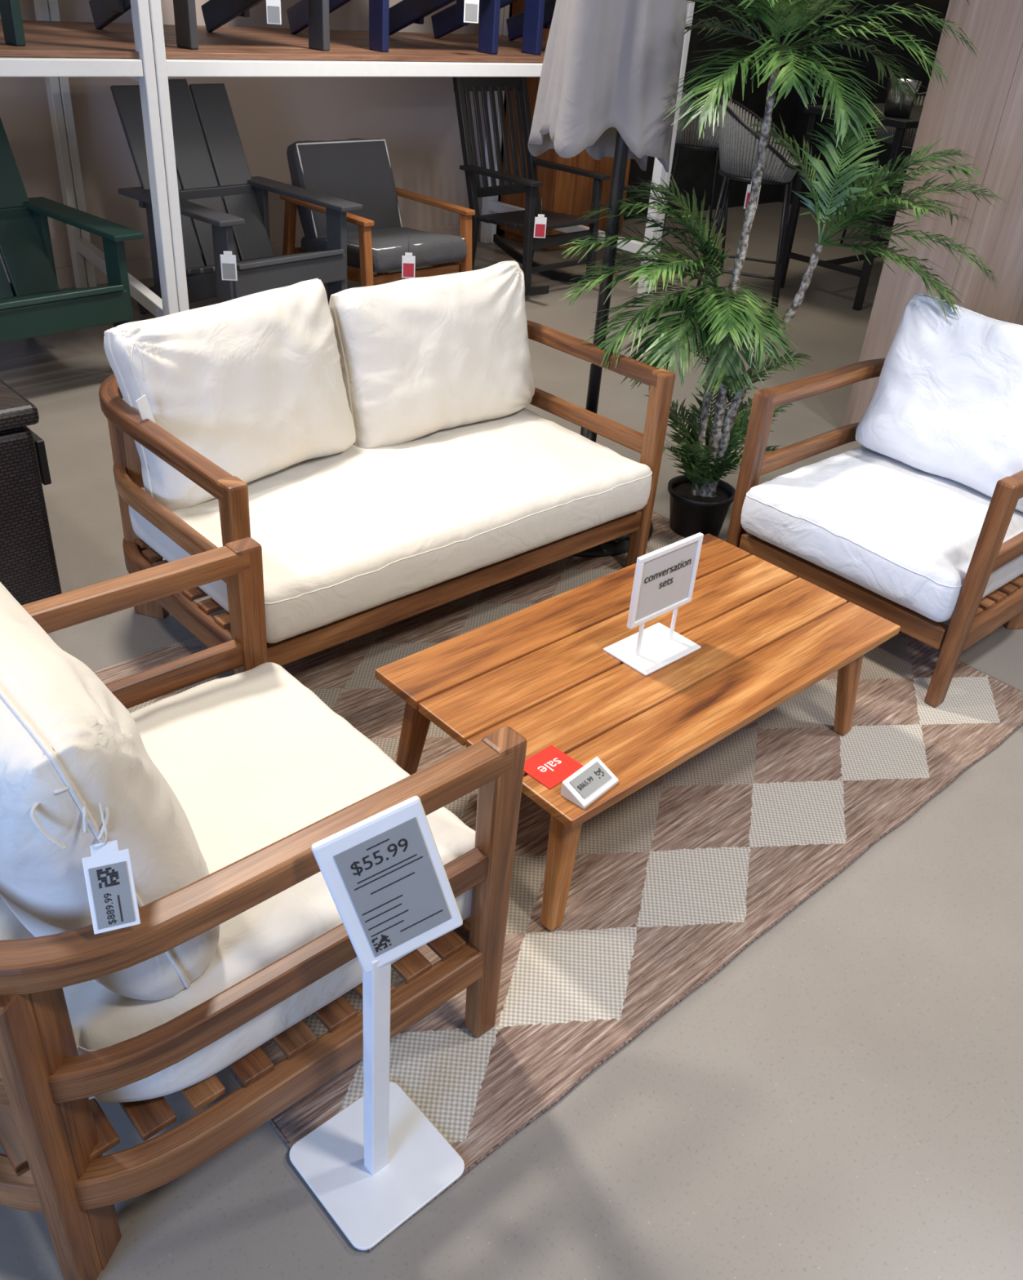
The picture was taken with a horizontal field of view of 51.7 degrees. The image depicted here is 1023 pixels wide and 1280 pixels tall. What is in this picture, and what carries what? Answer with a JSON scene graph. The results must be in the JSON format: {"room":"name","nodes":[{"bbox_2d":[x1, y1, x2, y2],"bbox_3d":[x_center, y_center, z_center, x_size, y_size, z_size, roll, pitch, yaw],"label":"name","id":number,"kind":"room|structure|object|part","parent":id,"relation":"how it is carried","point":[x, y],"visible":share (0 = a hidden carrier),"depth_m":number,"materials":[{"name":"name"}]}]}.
{"room":"store","nodes":[
{"label":"store","id":0,"kind":"room"},
{"bbox_2d":[0,0,488,273],"bbox_3d":[-2.490,-3.114,4.492,6.500,3.200,0.120,-23,42,-36],"label":"wall","id":1,"kind":"structure","parent":0,"point":[416,118],"depth_m":5.86,"materials":[{"name":"beige paint"}]},
{"bbox_2d":[5,222,480,288],"bbox_3d":[-2.550,-1.777,5.278,6.500,0.100,0.020,-23,42,-36],"label":"baseboard","id":2,"kind":"structure","parent":1,"relation":"attached to","point":[140,268],"depth_m":5.70,"materials":[{"name":"beige paint"}]},
{"bbox_2d":[0,201,1022,1279],"bbox_3d":[1.100,-0.738,4.317,14.000,0.100,11.000,-23,42,-36],"label":"floor","id":3,"kind":"structure","parent":0,"point":[842,1099],"depth_m":1.79,"materials":[{"name":"concrete"}]},
{"bbox_2d":[0,378,62,605],"bbox_3d":[-1.608,-0.356,2.709,0.673,0.600,0.650,-23,42,-36],"label":"storage box","id":4,"kind":"object","parent":3,"relation":"on","point":[28,571],"visible":0.88,"depth_m":2.65,"materials":[{"name":"black wicker"}]},
{"bbox_3d":[-1.597,-0.583,2.555,0.650,0.050,0.650,-23,42,-36],"label":"lid","id":5,"kind":"part","parent":4,"relation":"part of","materials":[{"name":"wicker"}]},
{"bbox_2d":[0,117,143,343],"bbox_3d":[-2.032,-1.516,4.143,0.926,0.952,0.775,29,40,33],"label":"chair","id":6,"kind":"object","parent":3,"relation":"on","point":[33,304],"visible":0.94,"depth_m":4.20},
{"bbox_3d":[-2.044,-1.370,4.237,0.926,0.604,0.775,29,40,33],"label":"frame","id":7,"kind":"part","parent":6,"relation":"part of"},
{"bbox_2d":[110,79,362,314],"bbox_3d":[-1.287,-1.965,4.879,0.926,1.022,0.775,29,40,33],"label":"chair","id":8,"kind":"object","parent":3,"relation":"on","point":[246,220],"visible":0.82,"depth_m":4.91,"materials":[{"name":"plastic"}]},
{"bbox_2d":[219,233,237,280],"bbox_3d":[-1.177,-1.596,4.386,0.063,0.190,0.034,-1,33,-9],"label":"tag","id":9,"kind":"object","parent":8,"relation":"hanging from","point":[228,261],"visible":1,"depth_m":4.39,"materials":[{"name":"white plastic"}]},
{"bbox_3d":[-1.302,-1.789,4.991,0.926,0.604,0.775,29,40,33],"label":"frame","id":10,"kind":"part","parent":8,"relation":"part of","materials":[{"name":"wood"}]},
{"bbox_2d":[0,0,694,317],"bbox_3d":[-1.771,-2.559,4.183,5.989,2.700,1.480,-23,42,-36],"label":"display rack","id":11,"kind":"object","parent":3,"relation":"on","point":[56,51],"visible":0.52,"depth_m":4.36,"materials":[{"name":"white metal"}]},
{"bbox_2d":[0,0,26,46],"bbox_3d":[-2.177,-2.548,3.476,0.775,0.952,0.926,-23,42,-36],"label":"chair","id":12,"kind":"object","parent":11,"relation":"on","point":[10,10],"visible":1,"depth_m":3.64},
{"bbox_2d":[88,0,329,51],"bbox_3d":[-1.254,-2.943,4.217,0.775,0.952,0.926,-26,43,-39],"label":"chair","id":13,"kind":"object","parent":11,"relation":"on","point":[216,13],"visible":1,"depth_m":4.41,"materials":[{"name":"plastic"}]},
{"bbox_2d":[266,0,281,24],"bbox_3d":[-0.918,-2.471,4.068,0.055,0.166,0.034,-1,33,-9],"label":"tag","id":14,"kind":"object","parent":13,"relation":"hanging from","point":[273,7],"visible":1,"depth_m":4.08,"materials":[{"name":"white paper"}]},
{"bbox_2d":[286,0,500,54],"bbox_3d":[-0.549,-3.245,4.783,0.775,0.952,0.926,-22,41,-35],"label":"chair","id":15,"kind":"object","parent":11,"relation":"on","point":[384,21],"visible":0.81,"depth_m":4.95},
{"bbox_2d":[463,0,479,23],"bbox_3d":[-0.175,-2.827,4.636,0.066,0.199,0.034,-1,33,-9],"label":"tag","id":16,"kind":"object","parent":15,"relation":"hanging from","point":[471,7],"visible":1,"depth_m":4.65,"materials":[{"name":"white plastic"}]},
{"bbox_2d":[431,0,555,55],"bbox_3d":[0.116,-3.530,5.316,0.775,0.952,0.926,-23,42,-36],"label":"chair","id":17,"kind":"object","parent":11,"relation":"on","point":[537,15],"visible":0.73,"depth_m":5.44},
{"bbox_2d":[280,137,475,287],"bbox_3d":[-0.697,-2.121,5.448,0.700,0.763,0.791,-24,42,-37],"label":"lounge chair","id":18,"kind":"object","parent":3,"relation":"on","point":[355,170],"visible":0.89,"depth_m":5.39,"materials":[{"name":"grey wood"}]},
{"bbox_2d":[286,137,400,239],"bbox_3d":[-0.867,-2.355,5.526,0.586,0.476,0.254,-24,42,-37],"label":"cushion","id":19,"kind":"object","parent":18,"relation":"on","point":[355,170],"depth_m":5.45,"materials":[{"name":"grey fabric"}]},
{"bbox_3d":[-0.707,-2.018,5.515,0.700,0.516,0.788,-24,42,-37],"label":"frame","id":20,"kind":"part","parent":18,"relation":"part of","materials":[{"name":"orange wood"}]},
{"bbox_2d":[301,226,466,272],"bbox_3d":[-0.663,-2.032,5.455,0.586,0.186,0.675,-24,42,-37],"label":"seat cushion","id":21,"kind":"object","parent":18,"relation":"on","point":[387,246],"depth_m":5.31,"materials":[{"name":"grey fabric"}]},
{"bbox_2d":[401,235,415,278],"bbox_3d":[-0.493,-1.836,5.056,0.063,0.190,0.034,-1,33,-9],"label":"tag","id":22,"kind":"object","parent":18,"relation":"hanging from","point":[408,261],"visible":0.92,"depth_m":5.06,"materials":[{"name":"white plastic"}]},
{"bbox_2d":[452,77,610,295],"bbox_3d":[0.075,-2.568,5.961,0.640,1.062,0.950,-26,43,-39],"label":"rocking chair","id":23,"kind":"object","parent":3,"relation":"on","point":[524,220],"visible":0.83,"depth_m":5.95,"materials":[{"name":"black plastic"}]},
{"bbox_2d":[533,198,546,238],"bbox_3d":[0.153,-2.222,5.561,0.063,0.190,0.034,-1,33,-9],"label":"tag","id":24,"kind":"object","parent":23,"relation":"hanging from","point":[540,228],"visible":1,"depth_m":5.57,"materials":[{"name":"paper"}]},
{"bbox_2d":[93,511,1022,1252],"bbox_3d":[0.083,0.176,2.652,2.227,0.006,1.603,-23,42,-36],"label":"area rug","id":25,"kind":"object","parent":3,"relation":"on","point":[672,881],"visible":0.3,"depth_m":2.27,"materials":[{"name":"fabric"}]},
{"bbox_2d":[0,537,527,1279],"bbox_3d":[-0.549,0.279,1.604,0.841,0.868,0.766,-23,42,-36],"label":"armchair","id":26,"kind":"object","parent":25,"relation":"on","point":[219,793],"visible":0.9,"depth_m":1.39,"materials":[{"name":"brown wood"}]},
{"bbox_3d":[-0.562,0.622,1.315,0.036,0.600,0.089,10,33,9],"label":"leg","id":27,"kind":"part","parent":26,"relation":"part of","materials":[{"name":"brown wood"}]},
{"bbox_2d":[0,582,219,999],"bbox_3d":[-0.636,0.154,1.413,0.292,0.465,0.600,-23,42,-36],"label":"cushion","id":28,"kind":"object","parent":26,"relation":"on","point":[68,746],"depth_m":1.19,"materials":[{"name":"beige fabric"}]},
{"bbox_2d":[81,802,140,933],"bbox_3d":[-0.434,0.244,1.132,0.048,0.144,0.048,-9,35,-21],"label":"tag","id":29,"kind":"object","parent":26,"relation":"hanging from","point":[108,872],"visible":1,"depth_m":1.15,"materials":[{"name":"white"}]},
{"bbox_2d":[96,866,123,921],"bbox_3d":[-0.435,0.277,1.145,0.021,0.055,0.030,-9,35,-21],"label":"print","id":30,"kind":"object","parent":29,"relation":"attached to","point":[109,880],"depth_m":1.14,"materials":[{"name":"black paper"}]},
{"bbox_2d":[0,662,475,1102],"bbox_3d":[-0.513,0.341,1.689,0.726,0.188,0.672,-23,42,-36],"label":"seat cushion","id":31,"kind":"object","parent":26,"relation":"on","point":[252,758],"depth_m":1.64,"materials":[{"name":"beige fabric"}]},
{"bbox_3d":[-0.578,0.485,1.722,0.798,0.062,0.756,-23,42,-36],"label":"seat rail","id":32,"kind":"part","parent":26,"relation":"part of","materials":[{"name":"brown wood"}]},
{"bbox_3d":[-0.561,0.300,1.605,0.795,0.050,0.750,-23,42,-36],"label":"rail","id":33,"kind":"part","parent":26,"relation":"part of","materials":[{"name":"brown wood"}]},
{"bbox_3d":[-0.515,0.091,2.105,0.056,0.638,0.046,-23,42,-36],"label":"leg","id":34,"kind":"part","parent":26,"relation":"part of","materials":[{"name":"brown wood"}]},
{"bbox_3d":[-0.548,0.130,1.495,0.808,0.044,0.766,-23,42,-36],"label":"arm rail","id":35,"kind":"part","parent":26,"relation":"part of","materials":[{"name":"brown wood"}]},
{"bbox_3d":[-0.281,0.358,1.960,0.034,0.062,0.670,-23,42,-36],"label":"rail","id":36,"kind":"part","parent":26,"relation":"part of","materials":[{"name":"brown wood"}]},
{"bbox_3d":[-0.033,0.408,1.673,0.056,0.638,0.046,-23,42,-36],"label":"leg","id":37,"kind":"part","parent":26,"relation":"part of","materials":[{"name":"brown wood"}]},
{"bbox_2d":[288,795,464,1249],"bbox_3d":[-0.182,0.507,1.438,0.206,0.702,0.204,-23,42,-36],"label":"sign stand","id":38,"kind":"object","parent":25,"relation":"on","point":[377,1162],"visible":1,"depth_m":1.44,"materials":[{"name":"white"}]},
{"bbox_3d":[-0.191,0.604,1.488,0.030,0.480,0.024,-23,42,-36],"label":"post","id":39,"kind":"part","parent":38,"relation":"part of","materials":[{"name":"white metal"}]},
{"bbox_3d":[-0.151,0.309,1.323,0.189,0.241,0.048,-12,36,-24],"label":"panel","id":40,"kind":"part","parent":38,"relation":"part of","materials":[{"name":"grey plastic"}]},
{"bbox_2d":[354,838,443,952],"bbox_3d":[-0.141,0.316,1.322,0.113,0.163,0.027,-12,36,-24],"label":"print","id":41,"kind":"object","parent":38,"relation":"attached to","point":[398,882],"depth_m":1.32,"materials":[{"name":"black paper"}]},
{"bbox_2d":[98,260,675,674],"bbox_3d":[-0.332,-0.511,2.894,1.396,0.844,0.834,-23,42,-36],"label":"loveseat","id":42,"kind":"object","parent":25,"relation":"on","point":[383,455],"visible":0.97,"depth_m":2.72,"materials":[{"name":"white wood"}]},
{"bbox_3d":[-0.969,-0.325,2.744,0.089,0.600,0.036,10,33,9],"label":"leg","id":43,"kind":"part","parent":42,"relation":"part of","materials":[{"name":"brown wood"}]},
{"bbox_3d":[-0.364,-0.331,3.030,1.386,0.062,0.778,-23,42,-36],"label":"seat rail","id":44,"kind":"part","parent":42,"relation":"part of","materials":[{"name":"brown wood"}]},
{"bbox_2d":[103,280,355,511],"bbox_3d":[-0.683,-0.624,2.680,0.645,0.472,0.252,-23,42,-36],"label":"cushion","id":45,"kind":"object","parent":42,"relation":"on","point":[253,384],"depth_m":2.60,"materials":[{"name":"beige fabric"}]},
{"bbox_3d":[-0.594,-0.056,2.326,0.046,0.638,0.056,-23,42,-36],"label":"leg","id":46,"kind":"part","parent":42,"relation":"part of","materials":[{"name":"brown wood"}]},
{"bbox_3d":[-0.347,-0.516,2.911,1.380,0.050,0.775,-23,42,-36],"label":"rail","id":47,"kind":"part","parent":42,"relation":"part of","materials":[{"name":"brown wood"}]},
{"bbox_3d":[-0.334,-0.687,2.803,1.396,0.044,0.788,-23,42,-36],"label":"arm rail","id":48,"kind":"part","parent":42,"relation":"part of","materials":[{"name":"brown wood"}]},
{"bbox_2d":[128,408,651,643],"bbox_3d":[-0.289,-0.398,2.902,1.296,0.173,0.686,-23,42,-36],"label":"seat cushion","id":49,"kind":"object","parent":42,"relation":"on","point":[366,526],"depth_m":2.71,"materials":[{"name":"beige fabric"}]},
{"bbox_2d":[328,262,535,448],"bbox_3d":[-0.208,-0.832,3.078,0.662,0.455,0.240,-23,42,-36],"label":"cushion","id":50,"kind":"object","parent":42,"relation":"on","point":[426,361],"depth_m":2.98,"materials":[{"name":"beige fabric"}]},
{"bbox_3d":[-0.102,-0.160,2.795,1.300,0.062,0.034,-23,42,-36],"label":"rail","id":51,"kind":"part","parent":42,"relation":"part of","materials":[{"name":"brown wood"}]},
{"bbox_3d":[0.405,-0.484,3.127,0.046,0.638,0.056,-23,42,-36],"label":"leg","id":52,"kind":"part","parent":42,"relation":"part of","materials":[{"name":"brown wood"}]},
{"bbox_2d":[528,0,688,556],"bbox_3d":[0.310,-1.489,2.867,0.518,2.593,0.511,-23,42,-36],"label":"patio umbrella","id":53,"kind":"object","parent":25,"relation":"on","point":[610,69],"visible":0.81,"depth_m":2.75,"materials":[{"name":"grey fabric"}]},
{"bbox_2d":[374,533,900,930],"bbox_3d":[0.305,0.151,2.412,1.095,0.325,0.579,-23,42,-36],"label":"coffee table","id":54,"kind":"object","parent":25,"relation":"on","point":[766,635],"visible":0.77,"depth_m":2.23,"materials":[{"name":"brown wood"}]},
{"bbox_3d":[-0.207,0.213,2.263,0.084,0.308,0.063,-23,42,-36],"label":"leg","id":55,"kind":"part","parent":54,"relation":"part of","materials":[{"name":"brown wood"}]},
{"bbox_2d":[524,744,583,789],"bbox_3d":[0.072,0.233,1.946,0.095,0.002,0.085,-26,43,-39],"label":"card","id":56,"kind":"object","parent":54,"relation":"on","point":[549,766],"visible":1,"depth_m":1.95,"materials":[{"name":"red paper"}]},
{"bbox_3d":[0.095,0.411,1.993,0.084,0.308,0.063,-23,42,-36],"label":"leg","id":57,"kind":"part","parent":54,"relation":"part of","materials":[{"name":"brown wood"}]},
{"bbox_2d":[560,756,618,808],"bbox_3d":[0.142,0.256,1.894,0.054,0.031,0.104,28,39,32],"label":"price tag","id":58,"kind":"object","parent":54,"relation":"on","point":[594,779],"visible":1,"depth_m":1.88,"materials":[{"name":"white plastic"}]},
{"bbox_2d":[603,532,703,675],"bbox_3d":[0.321,-0.088,2.248,0.200,0.255,0.125,-23,42,-36],"label":"sign","id":59,"kind":"object","parent":54,"relation":"on","point":[664,577],"visible":1,"depth_m":2.25,"materials":[{"name":"white plastic"}]},
{"bbox_3d":[0.275,-0.005,2.257,0.009,0.090,0.006,-23,42,-36],"label":"post","id":60,"kind":"part","parent":59,"relation":"part of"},
{"bbox_3d":[0.325,-0.126,2.224,0.200,0.166,0.012,-23,42,-36],"label":"frame","id":61,"kind":"part","parent":59,"relation":"part of","materials":[{"name":"white plastic"}]},
{"bbox_3d":[0.357,-0.040,2.322,0.009,0.090,0.006,-23,42,-36],"label":"post","id":62,"kind":"part","parent":59,"relation":"part of","materials":[{"name":"white metal"}]},
{"bbox_3d":[0.815,0.103,2.571,0.084,0.308,0.063,-23,42,-36],"label":"leg","id":63,"kind":"part","parent":54,"relation":"part of","materials":[{"name":"brown wood"}]},
{"bbox_2d":[725,293,1022,706],"bbox_3d":[1.178,-0.456,2.992,0.814,0.858,0.746,-23,42,-36],"label":"armchair","id":64,"kind":"object","parent":25,"relation":"on","point":[917,526],"visible":1,"depth_m":2.90,"materials":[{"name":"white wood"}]},
{"bbox_3d":[0.673,-0.410,3.046,0.056,0.638,0.046,-23,42,-36],"label":"leg","id":65,"kind":"part","parent":64,"relation":"part of","materials":[{"name":"brown wood"}]},
{"bbox_3d":[0.896,-0.146,2.905,0.034,0.062,0.650,-23,42,-36],"label":"rail","id":66,"kind":"part","parent":64,"relation":"part of","materials":[{"name":"brown wood"}]},
{"bbox_2d":[740,445,1022,622],"bbox_3d":[1.130,-0.351,3.016,0.706,0.169,0.660,-23,42,-36],"label":"seat cushion","id":67,"kind":"object","parent":64,"relation":"on","point":[904,535],"depth_m":2.86,"materials":[{"name":"white fabric"}]},
{"bbox_3d":[1.193,-0.451,3.012,0.755,0.050,0.730,-23,42,-36],"label":"rail","id":68,"kind":"part","parent":64,"relation":"part of","materials":[{"name":"brown wood"}]},
{"bbox_3d":[1.208,-0.622,2.904,0.768,0.044,0.746,-23,42,-36],"label":"arm rail","id":69,"kind":"part","parent":64,"relation":"part of","materials":[{"name":"brown wood"}]},
{"bbox_2d":[855,293,1022,512],"bbox_3d":[1.324,-0.665,2.979,0.255,0.471,0.638,-23,42,-36],"label":"cushion","id":70,"kind":"object","parent":64,"relation":"on","point":[944,411],"depth_m":2.96,"materials":[{"name":"white fabric"}]},
{"bbox_3d":[1.141,-0.102,2.627,0.056,0.638,0.046,-23,42,-36],"label":"leg","id":71,"kind":"part","parent":64,"relation":"part of","materials":[{"name":"brown wood"}]},
{"bbox_3d":[1.178,-0.267,3.131,0.758,0.062,0.736,-23,42,-36],"label":"seat rail","id":72,"kind":"part","parent":64,"relation":"part of","materials":[{"name":"brown wood"}]},
{"bbox_3d":[1.549,-0.293,3.027,0.089,0.600,0.036,0,33,-8],"label":"leg","id":73,"kind":"part","parent":64,"relation":"part of","materials":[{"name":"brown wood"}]},
{"bbox_2d":[498,0,631,251],"bbox_3d":[0.390,-3.419,6.887,0.700,1.550,0.513,-23,42,-36],"label":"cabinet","id":74,"kind":"object","parent":3,"relation":"on","point":[560,192],"visible":0.3,"depth_m":6.85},
{"bbox_2d":[661,87,728,270],"bbox_3d":[1.135,-2.946,6.683,0.510,1.081,0.558,1,33,-5],"label":"bar stool","id":75,"kind":"object","parent":3,"relation":"on","point":[688,139],"visible":0.31,"depth_m":6.41,"materials":[{"name":"black metal"}]},
{"bbox_3d":[1.147,-3.238,6.496,0.482,0.371,0.554,1,33,-5],"label":"rope seat","id":76,"kind":"part","parent":75,"relation":"part of","materials":[{"name":"grey fabric"}]},
{"bbox_2d":[689,95,802,324],"bbox_3d":[1.292,-2.343,5.759,0.510,1.081,0.558,12,33,12],"label":"bar stool","id":77,"kind":"object","parent":3,"relation":"on","point":[737,162],"visible":0.76,"depth_m":5.51,"materials":[{"name":"grey wicker"}]},
{"bbox_2d":[743,181,760,208],"bbox_3d":[1.240,-2.329,5.413,0.072,0.215,0.034,-1,33,-9],"label":"tag","id":78,"kind":"object","parent":77,"relation":"hanging from","point":[748,187],"visible":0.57,"depth_m":5.42,"materials":[{"name":"white paper"}]},
{"bbox_3d":[1.305,-2.637,5.576,0.482,0.371,0.554,12,33,12],"label":"rope seat","id":79,"kind":"part","parent":77,"relation":"part of","materials":[{"name":"grey fabric"}]},
{"bbox_2d":[559,0,1011,537],"bbox_3d":[0.778,-1.111,3.134,1.287,1.738,0.792,3,32,-2],"label":"potted palm","id":80,"kind":"object","parent":3,"relation":"on","point":[700,501],"visible":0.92,"depth_m":3.02,"materials":[{"name":"green plant"}]},
{"bbox_2d":[667,475,735,537],"bbox_3d":[0.628,-0.442,3.546,0.226,0.148,0.226,-23,42,-36],"label":"pot","id":81,"kind":"object","parent":80,"relation":"attached to","point":[694,508],"depth_m":3.49,"materials":[{"name":"black plastic"}]},
{"bbox_2d":[780,103,923,311],"bbox_3d":[2.271,-2.671,6.459,1.100,1.018,0.650,-23,42,-36],"label":"bar table","id":82,"kind":"object","parent":3,"relation":"on","point":[901,125],"visible":0.52,"depth_m":6.17,"materials":[{"name":"black metal"}]},
{"bbox_2d":[883,78,921,118],"bbox_3d":[2.154,-2.998,5.839,0.180,0.180,0.180,-23,42,-36],"label":"bucket","id":83,"kind":"object","parent":82,"relation":"on","point":[891,108],"visible":0.79,"depth_m":5.80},
{"bbox_2d":[839,92,926,244],"bbox_3d":[2.760,-3.289,7.434,0.558,1.081,0.510,-3,33,-12],"label":"bar stool","id":84,"kind":"object","parent":3,"relation":"on","point":[908,140],"visible":0.26,"depth_m":7.20,"materials":[{"name":"black metal"}]},
{"bbox_3d":[2.787,-3.574,7.238,0.554,0.371,0.482,-3,33,-12],"label":"rope seat","id":85,"kind":"part","parent":84,"relation":"part of","materials":[{"name":"grey fabric"}]},
{"bbox_2d":[496,0,817,235],"bbox_3d":[1.209,-4.697,7.459,3.500,3.200,0.120,-23,42,-36],"label":"wall","id":86,"kind":"structure","parent":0,"point":[695,168],"depth_m":8.28,"materials":[{"name":"black paint"}]},
{"bbox_2d":[779,0,949,227],"bbox_3d":[4.039,-4.204,7.059,0.120,3.200,4.600,-23,42,-36],"label":"wall","id":87,"kind":"structure","parent":0,"point":[907,24],"depth_m":8.32,"materials":[{"name":"black paint"}]},
{"bbox_2d":[842,0,1022,426],"bbox_3d":[2.451,-1.572,2.912,0.100,3.000,2.698,-23,42,-36],"label":"wall","id":88,"kind":"structure","parent":0,"point":[979,113],"depth_m":3.78,"materials":[{"name":"brown wood"}]}
]}

